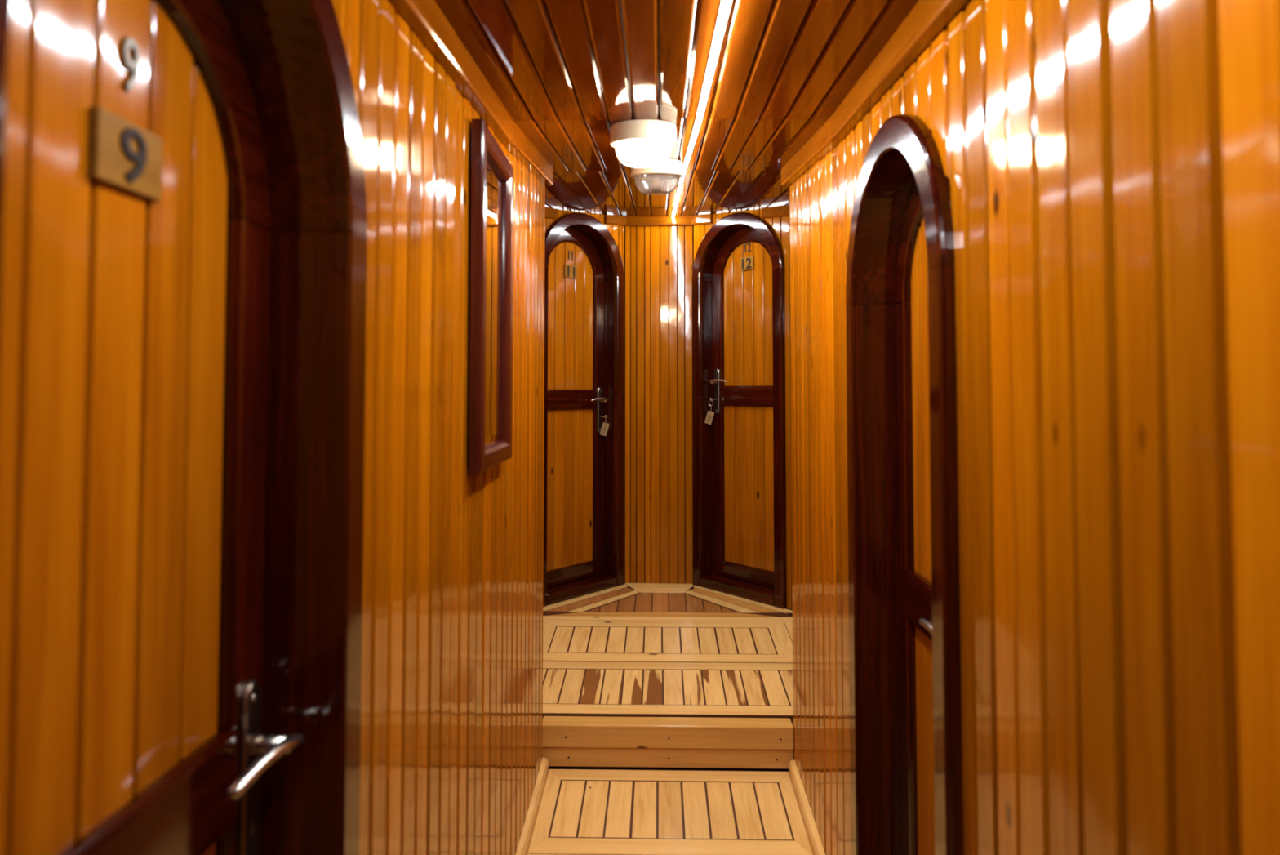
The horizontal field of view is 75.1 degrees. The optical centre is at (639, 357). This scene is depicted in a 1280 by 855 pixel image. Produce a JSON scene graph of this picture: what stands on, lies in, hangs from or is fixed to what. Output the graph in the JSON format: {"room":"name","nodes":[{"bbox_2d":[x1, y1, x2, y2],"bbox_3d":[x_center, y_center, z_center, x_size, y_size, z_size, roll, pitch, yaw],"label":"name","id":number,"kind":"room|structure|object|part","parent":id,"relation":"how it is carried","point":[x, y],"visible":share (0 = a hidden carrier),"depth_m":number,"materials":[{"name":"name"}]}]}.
{"room":"ship interior","nodes":[
{"label":"ship interior","id":0,"kind":"room"},
{"bbox_2d":[332,0,545,854],"bbox_3d":[-0.372,0.384,0.590,0.032,2.164,4.190,0,-2,1],"label":"wall","id":1,"kind":"structure","parent":0,"point":[451,714],"depth_m":1.38,"materials":[{"name":"brown wood"}]},
{"bbox_2d":[0,0,367,854],"bbox_3d":[-0.395,0.444,0.678,0.122,1.809,0.614,0,-2,1],"label":"door","id":2,"kind":"structure","parent":1,"relation":"in","point":[184,212],"depth_m":0.78,"materials":[{"name":"brown wood"}]},
{"bbox_3d":[-0.353,0.587,0.394,0.026,1.502,0.059,0,-2,1],"label":"casing","id":3,"kind":"part","parent":2,"relation":"part of","materials":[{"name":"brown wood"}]},
{"bbox_3d":[-0.351,-0.313,0.552,0.026,0.307,0.306,0,-2,1],"label":"casing","id":4,"kind":"part","parent":2,"relation":"part of","materials":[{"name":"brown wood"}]},
{"bbox_3d":[-0.432,-0.169,0.702,0.008,0.058,0.086,0,-2,1],"label":"number plate","id":5,"kind":"part","parent":2,"relation":"part of","materials":[{"name":"beige wood"}]},
{"bbox_3d":[-0.439,0.426,0.679,0.034,0.099,0.368,0,-2,1],"label":"rail","id":6,"kind":"part","parent":2,"relation":"part of","materials":[{"name":"brown wood"}]},
{"bbox_3d":[-0.417,0.462,0.887,0.008,0.232,0.035,0,-2,1],"label":"lock plate","id":7,"kind":"part","parent":2,"relation":"part of","materials":[{"name":"silver metal"}]},
{"bbox_3d":[-0.374,0.406,0.839,0.018,0.020,0.125,0,-2,5],"label":"lever","id":8,"kind":"part","parent":2,"relation":"part of","materials":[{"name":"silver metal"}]},
{"bbox_3d":[-0.344,-0.301,0.859,0.026,0.307,0.306,0,-2,1],"label":"casing","id":9,"kind":"part","parent":2,"relation":"part of","materials":[{"name":"brown wood"}]},
{"bbox_3d":[-0.341,0.608,0.948,0.026,1.502,0.059,0,-2,1],"label":"casing","id":10,"kind":"part","parent":2,"relation":"part of","materials":[{"name":"brown wood"}]},
{"bbox_2d":[388,0,513,143],"bbox_3d":[-0.354,-0.502,0.252,0.026,0.255,3.448,0,-2,1],"label":"trim","id":11,"kind":"structure","parent":1,"relation":"attached to","point":[424,18],"depth_m":1.43,"materials":[{"name":"brown wood"}]},
{"bbox_2d":[468,118,513,473],"bbox_3d":[-0.315,-0.114,1.792,0.024,0.690,0.360,0,-2,1],"label":"wall mirror","id":12,"kind":"object","parent":1,"relation":"attached to","point":[491,356],"visible":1,"depth_m":1.75,"materials":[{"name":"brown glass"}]},
{"bbox_3d":[-0.317,-0.120,1.634,0.024,0.690,0.045,0,-2,1],"label":"frame rail","id":13,"kind":"part","parent":12,"relation":"part of","materials":[{"name":"wood"}]},
{"bbox_2d":[484,160,502,445],"bbox_3d":[-0.322,-0.114,1.792,0.006,0.608,0.278,0,-2,1],"label":"mirror glass","id":14,"kind":"object","parent":12,"relation":"on","point":[493,390],"depth_m":1.81,"materials":[{"name":"mirror"}]},
{"bbox_3d":[-0.315,0.208,1.779,0.024,0.045,0.360,0,-2,1],"label":"frame rail","id":15,"kind":"part","parent":12,"relation":"part of","materials":[{"name":"wood"}]},
{"bbox_3d":[-0.315,-0.437,1.804,0.024,0.045,0.360,0,-2,1],"label":"frame rail","id":16,"kind":"part","parent":12,"relation":"part of","materials":[{"name":"wood"}]},
{"bbox_3d":[-0.313,-0.108,1.949,0.024,0.690,0.045,0,-2,1],"label":"frame rail","id":17,"kind":"part","parent":12,"relation":"part of","materials":[{"name":"wood"}]},
{"bbox_2d":[502,121,553,185],"bbox_3d":[-0.305,-0.562,2.351,0.026,0.139,0.740,0,-2,1],"label":"trim","id":18,"kind":"structure","parent":1,"relation":"attached to","point":[522,148],"depth_m":2.26,"materials":[{"name":"brown wood"}]},
{"bbox_2d":[515,756,548,854],"bbox_3d":[-0.349,1.331,0.557,0.019,0.274,4.189,0,-2,1],"label":"baseboard","id":19,"kind":"structure","parent":1,"relation":"attached to","point":[532,812],"depth_m":2.37,"materials":[{"name":"brown wood"}]},
{"bbox_2d":[544,209,624,271],"bbox_3d":[-0.322,0.203,4.070,0.032,1.907,0.730,-2,-3,39],"label":"wall","id":20,"kind":"structure","parent":0,"point":[617,232],"depth_m":4.30,"materials":[{"name":"brown wood"}]},
{"bbox_2d":[545,207,558,219],"bbox_3d":[-0.466,-0.678,3.889,0.020,0.069,0.216,-2,-3,39],"label":"trim","id":21,"kind":"structure","parent":20,"relation":"attached to","point":[550,213],"depth_m":3.94,"materials":[{"name":"brown wood"}]},
{"bbox_2d":[542,212,624,606],"bbox_3d":[-0.318,0.224,4.113,0.122,1.869,0.614,-2,-3,39],"label":"door","id":22,"kind":"structure","parent":20,"relation":"in","point":[584,468],"depth_m":4.20,"materials":[{"name":"brown wood"}]},
{"bbox_3d":[-0.457,0.368,3.862,0.026,1.561,0.059,-2,-3,39],"label":"casing","id":23,"kind":"part","parent":22,"relation":"part of","materials":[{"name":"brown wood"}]},
{"bbox_3d":[-0.379,-0.563,3.993,0.026,0.307,0.306,-2,-3,39],"label":"casing","id":24,"kind":"part","parent":22,"relation":"part of","materials":[{"name":"brown wood"}]},
{"bbox_3d":[-0.347,-0.429,4.161,0.008,0.066,0.086,-2,-3,39],"label":"number plate","id":25,"kind":"part","parent":22,"relation":"part of","materials":[{"name":"gold metal"}]},
{"bbox_3d":[-0.352,1.067,4.108,0.034,0.075,0.368,-2,-3,39],"label":"rail","id":26,"kind":"part","parent":22,"relation":"part of","materials":[{"name":"brown wood"}]},
{"bbox_3d":[-0.352,0.209,4.141,0.034,0.099,0.368,-2,-3,39],"label":"rail","id":27,"kind":"part","parent":22,"relation":"part of","materials":[{"name":"brown wood"}]},
{"bbox_3d":[-0.318,1.132,4.078,0.122,0.050,0.494,-2,-3,39],"label":"sill","id":28,"kind":"part","parent":22,"relation":"part of","materials":[{"name":"brown wood"}]},
{"bbox_3d":[-0.207,0.271,4.290,0.008,0.232,0.035,-2,-3,39],"label":"lock plate","id":29,"kind":"part","parent":22,"relation":"part of","materials":[{"name":"silver metal"}]},
{"bbox_3d":[-0.203,0.213,4.226,0.018,0.020,0.125,-2,-3,43],"label":"lever","id":30,"kind":"part","parent":22,"relation":"part of","materials":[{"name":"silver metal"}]},
{"bbox_3d":[-0.184,-0.554,4.231,0.026,0.307,0.306,-2,-3,39],"label":"casing","id":31,"kind":"part","parent":22,"relation":"part of","materials":[{"name":"brown wood"}]},
{"bbox_2d":[600,414,609,435],"bbox_3d":[-0.185,0.350,4.261,0.050,0.108,0.034,-1,-2,20],"label":"key","id":32,"kind":"object","parent":22,"relation":"attached to","point":[605,426],"visible":1,"depth_m":4.26,"materials":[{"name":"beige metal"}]},
{"bbox_3d":[-0.105,0.384,4.291,0.026,1.561,0.059,-2,-3,39],"label":"casing","id":33,"kind":"part","parent":22,"relation":"part of","materials":[{"name":"brown wood"}]},
{"bbox_2d":[604,213,626,226],"bbox_3d":[-0.124,-0.710,4.309,0.020,0.064,0.164,-2,-3,39],"label":"trim","id":34,"kind":"structure","parent":20,"relation":"attached to","point":[620,220],"depth_m":4.29,"materials":[{"name":"brown wood"}]},
{"bbox_2d":[624,226,693,583],"bbox_3d":[0.100,0.214,4.348,0.358,1.907,0.032,0,-2,3],"label":"wall","id":35,"kind":"structure","parent":0,"point":[658,414],"depth_m":4.33,"materials":[{"name":"brown wood"}]},
{"bbox_2d":[626,215,692,226],"bbox_3d":[0.099,-0.714,4.359,0.358,0.051,0.020,0,-2,3],"label":"trim","id":36,"kind":"structure","parent":35,"relation":"attached to","point":[681,220],"depth_m":4.35,"materials":[{"name":"brown wood"}]},
{"bbox_2d":[527,582,813,854],"bbox_3d":[0.034,1.287,1.426,1.400,0.463,5.950,0,-2,1],"label":"floor","id":37,"kind":"structure","parent":0,"point":[668,726],"depth_m":2.67,"materials":[{"name":"brown wood"}]},
{"bbox_3d":[0.089,1.158,3.386,1.048,0.052,0.432,0,-2,1],"label":"hatch panel","id":38,"kind":"part","parent":37,"relation":"part of","materials":[{"name":"brown wood"}]},
{"bbox_3d":[0.104,1.162,3.955,1.282,0.017,0.693,0,-2,1],"label":"hatch panel","id":39,"kind":"part","parent":37,"relation":"part of","materials":[{"name":"brown wood"}]},
{"bbox_3d":[0.079,1.176,2.949,1.180,0.050,0.418,0,-2,1],"label":"hatch panel","id":40,"kind":"part","parent":37,"relation":"part of","materials":[{"name":"brown wood"}]},
{"bbox_3d":[0.085,1.327,2.430,0.758,0.041,0.436,0,-2,1],"label":"hatch panel","id":41,"kind":"part","parent":37,"relation":"part of","materials":[{"name":"brown wood"}]},
{"bbox_2d":[434,0,919,216],"bbox_3d":[0.034,-0.647,1.500,1.500,0.530,5.950,0,-2,1],"label":"ceiling","id":42,"kind":"structure","parent":0,"point":[565,72],"depth_m":1.67,"materials":[{"name":"brown wood"}]},
{"bbox_2d":[609,119,676,168],"bbox_3d":[0.009,-0.522,2.046,0.165,0.108,0.166,-1,-2,15],"label":"ceiling lamp","id":43,"kind":"object","parent":42,"relation":"attached to","point":[636,136],"visible":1,"depth_m":2.01,"materials":[{"name":"beige plastic"}]},
{"bbox_3d":[-0.009,-0.502,2.049,0.042,0.042,0.042,0,4,1],"label":"bulb","id":44,"kind":"part","parent":43,"relation":"part of","materials":[{"name":"white glass"}]},
{"bbox_2d":[630,158,683,195],"bbox_3d":[0.051,-0.562,2.597,0.165,0.108,0.166,-1,-2,15],"label":"ceiling lamp","id":45,"kind":"object","parent":42,"relation":"attached to","point":[672,169],"visible":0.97,"depth_m":2.58,"materials":[{"name":"beige plastic"}]},
{"bbox_3d":[0.051,-0.542,2.600,0.042,0.042,0.042,0,4,1],"label":"bulb","id":46,"kind":"part","parent":45,"relation":"part of","materials":[{"name":"beige glass"}]},
{"bbox_2d":[671,0,731,217],"bbox_3d":[0.142,-0.628,2.273,0.021,0.373,4.100,0,-2,1],"label":"light strip","id":47,"kind":"object","parent":42,"relation":"attached to","point":[726,4],"visible":0.95,"depth_m":1.66,"materials":[{"name":"white plastic"}]},
{"bbox_2d":[693,208,792,609],"bbox_3d":[0.520,0.203,4.051,0.032,1.906,0.730,2,-3,-39],"label":"wall","id":48,"kind":"structure","parent":0,"point":[780,225],"depth_m":3.84,"materials":[{"name":"brown wood"}]},
{"bbox_2d":[691,213,713,226],"bbox_3d":[0.318,-0.710,4.296,0.020,0.063,0.150,2,-3,-39],"label":"trim","id":49,"kind":"structure","parent":48,"relation":"attached to","point":[700,220],"depth_m":4.28,"materials":[{"name":"brown wood"}]},
{"bbox_2d":[691,212,786,608],"bbox_3d":[0.507,0.223,4.105,0.122,1.869,0.614,2,-3,-39],"label":"door","id":50,"kind":"structure","parent":48,"relation":"in","point":[739,459],"depth_m":4.16,"materials":[{"name":"brown wood"}]},
{"bbox_3d":[0.295,0.384,4.283,0.026,1.561,0.059,2,-3,-39],"label":"casing","id":51,"kind":"part","parent":50,"relation":"part of","materials":[{"name":"brown wood"}]},
{"bbox_2d":[704,397,716,424],"bbox_3d":[0.364,0.275,4.260,0.063,0.140,0.032,0,-2,-10],"label":"key","id":52,"kind":"object","parent":50,"relation":"attached to","point":[708,419],"visible":1,"depth_m":4.25,"materials":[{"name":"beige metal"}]},
{"bbox_3d":[0.373,-0.554,4.223,0.026,0.307,0.306,2,-3,-39],"label":"casing","id":53,"kind":"part","parent":50,"relation":"part of","materials":[{"name":"brown wood"}]},
{"bbox_3d":[0.396,0.177,4.285,0.008,0.232,0.035,2,-3,-39],"label":"lock plate","id":54,"kind":"part","parent":50,"relation":"part of","materials":[{"name":"silver metal"}]},
{"bbox_3d":[0.393,0.119,4.221,0.018,0.020,0.125,2,-3,-43],"label":"lever","id":55,"kind":"part","parent":50,"relation":"part of","materials":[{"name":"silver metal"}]},
{"bbox_3d":[0.507,1.132,4.070,0.122,0.050,0.494,2,-3,-39],"label":"sill","id":56,"kind":"part","parent":50,"relation":"part of","materials":[{"name":"brown wood"}]},
{"bbox_3d":[0.541,0.191,4.134,0.034,0.099,0.368,2,-3,-39],"label":"rail","id":57,"kind":"part","parent":50,"relation":"part of","materials":[{"name":"brown wood"}]},
{"bbox_3d":[0.536,-0.469,4.155,0.008,0.066,0.086,2,-3,-39],"label":"number plate","id":58,"kind":"part","parent":50,"relation":"part of","materials":[{"name":"gold metal"}]},
{"bbox_3d":[0.541,1.066,4.100,0.034,0.075,0.368,2,-3,-39],"label":"rail","id":59,"kind":"part","parent":50,"relation":"part of","materials":[{"name":"brown wood"}]},
{"bbox_3d":[0.567,-0.563,3.985,0.026,0.307,0.306,2,-3,-39],"label":"casing","id":60,"kind":"part","parent":50,"relation":"part of","materials":[{"name":"brown wood"}]},
{"bbox_3d":[0.645,0.368,3.853,0.026,1.561,0.059,2,-3,-39],"label":"casing","id":61,"kind":"part","parent":50,"relation":"part of","materials":[{"name":"brown wood"}]},
{"bbox_2d":[761,204,789,218],"bbox_3d":[0.659,-0.680,3.876,0.020,0.070,0.230,2,-3,-39],"label":"trim","id":62,"kind":"structure","parent":48,"relation":"attached to","point":[781,211],"depth_m":3.89,"materials":[{"name":"brown wood"}]},
{"bbox_2d":[789,200,792,594],"bbox_3d":[0.605,0.276,2.722,0.220,1.800,0.032,0,-2,1],"label":"wall","id":63,"kind":"structure","parent":0,"point":[789,201],"depth_m":2.74,"materials":[{"name":"brown wood"}]},
{"bbox_2d":[789,0,1279,854],"bbox_3d":[0.456,0.381,0.590,0.032,2.168,4.230,0,-2,1],"label":"wall","id":64,"kind":"structure","parent":0,"point":[1112,167],"depth_m":0.81,"materials":[{"name":"brown wood"}]},
{"bbox_2d":[788,759,825,854],"bbox_3d":[0.432,1.331,0.539,0.019,0.274,4.189,0,-2,1],"label":"baseboard","id":65,"kind":"structure","parent":64,"relation":"attached to","point":[808,820],"depth_m":2.37,"materials":[{"name":"brown wood"}]},
{"bbox_2d":[781,119,839,186],"bbox_3d":[0.469,-0.564,2.353,0.026,0.143,0.780,0,-2,1],"label":"trim","id":66,"kind":"structure","parent":64,"relation":"attached to","point":[820,144],"depth_m":2.26,"materials":[{"name":"brown wood"}]},
{"bbox_2d":[829,0,969,142],"bbox_3d":[0.420,-0.502,0.234,0.026,0.255,3.448,0,-2,1],"label":"trim","id":67,"kind":"structure","parent":64,"relation":"attached to","point":[927,19],"depth_m":1.44,"materials":[{"name":"brown wood"}]},
{"bbox_2d":[845,113,964,854],"bbox_3d":[0.502,0.452,1.488,0.122,1.764,0.614,0,-2,1],"label":"door","id":68,"kind":"structure","parent":64,"relation":"in","point":[906,740],"depth_m":1.67,"materials":[{"name":"brown wood"}]},
{"bbox_3d":[0.460,0.617,1.760,0.026,1.456,0.059,0,-2,1],"label":"casing","id":69,"kind":"part","parent":68,"relation":"part of","materials":[{"name":"brown wood"}]},
{"bbox_3d":[0.457,-0.270,1.670,0.026,0.307,0.306,0,-2,1],"label":"casing","id":70,"kind":"part","parent":68,"relation":"part of","materials":[{"name":"brown wood"}]},
{"bbox_3d":[0.450,-0.281,1.363,0.026,0.307,0.306,0,-2,1],"label":"casing","id":71,"kind":"part","parent":68,"relation":"part of","materials":[{"name":"brown wood"}]},
{"bbox_3d":[0.546,0.467,1.486,0.034,0.099,0.368,0,-2,1],"label":"rail","id":72,"kind":"part","parent":68,"relation":"part of","materials":[{"name":"brown wood"}]},
{"bbox_3d":[0.481,0.450,1.362,0.018,0.020,0.167,0,-2,4],"label":"lever","id":73,"kind":"part","parent":68,"relation":"part of","materials":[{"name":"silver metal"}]},
{"bbox_3d":[0.447,0.596,1.206,0.026,1.456,0.059,0,-2,1],"label":"casing","id":74,"kind":"part","parent":68,"relation":"part of","materials":[{"name":"brown wood"}]}
]}

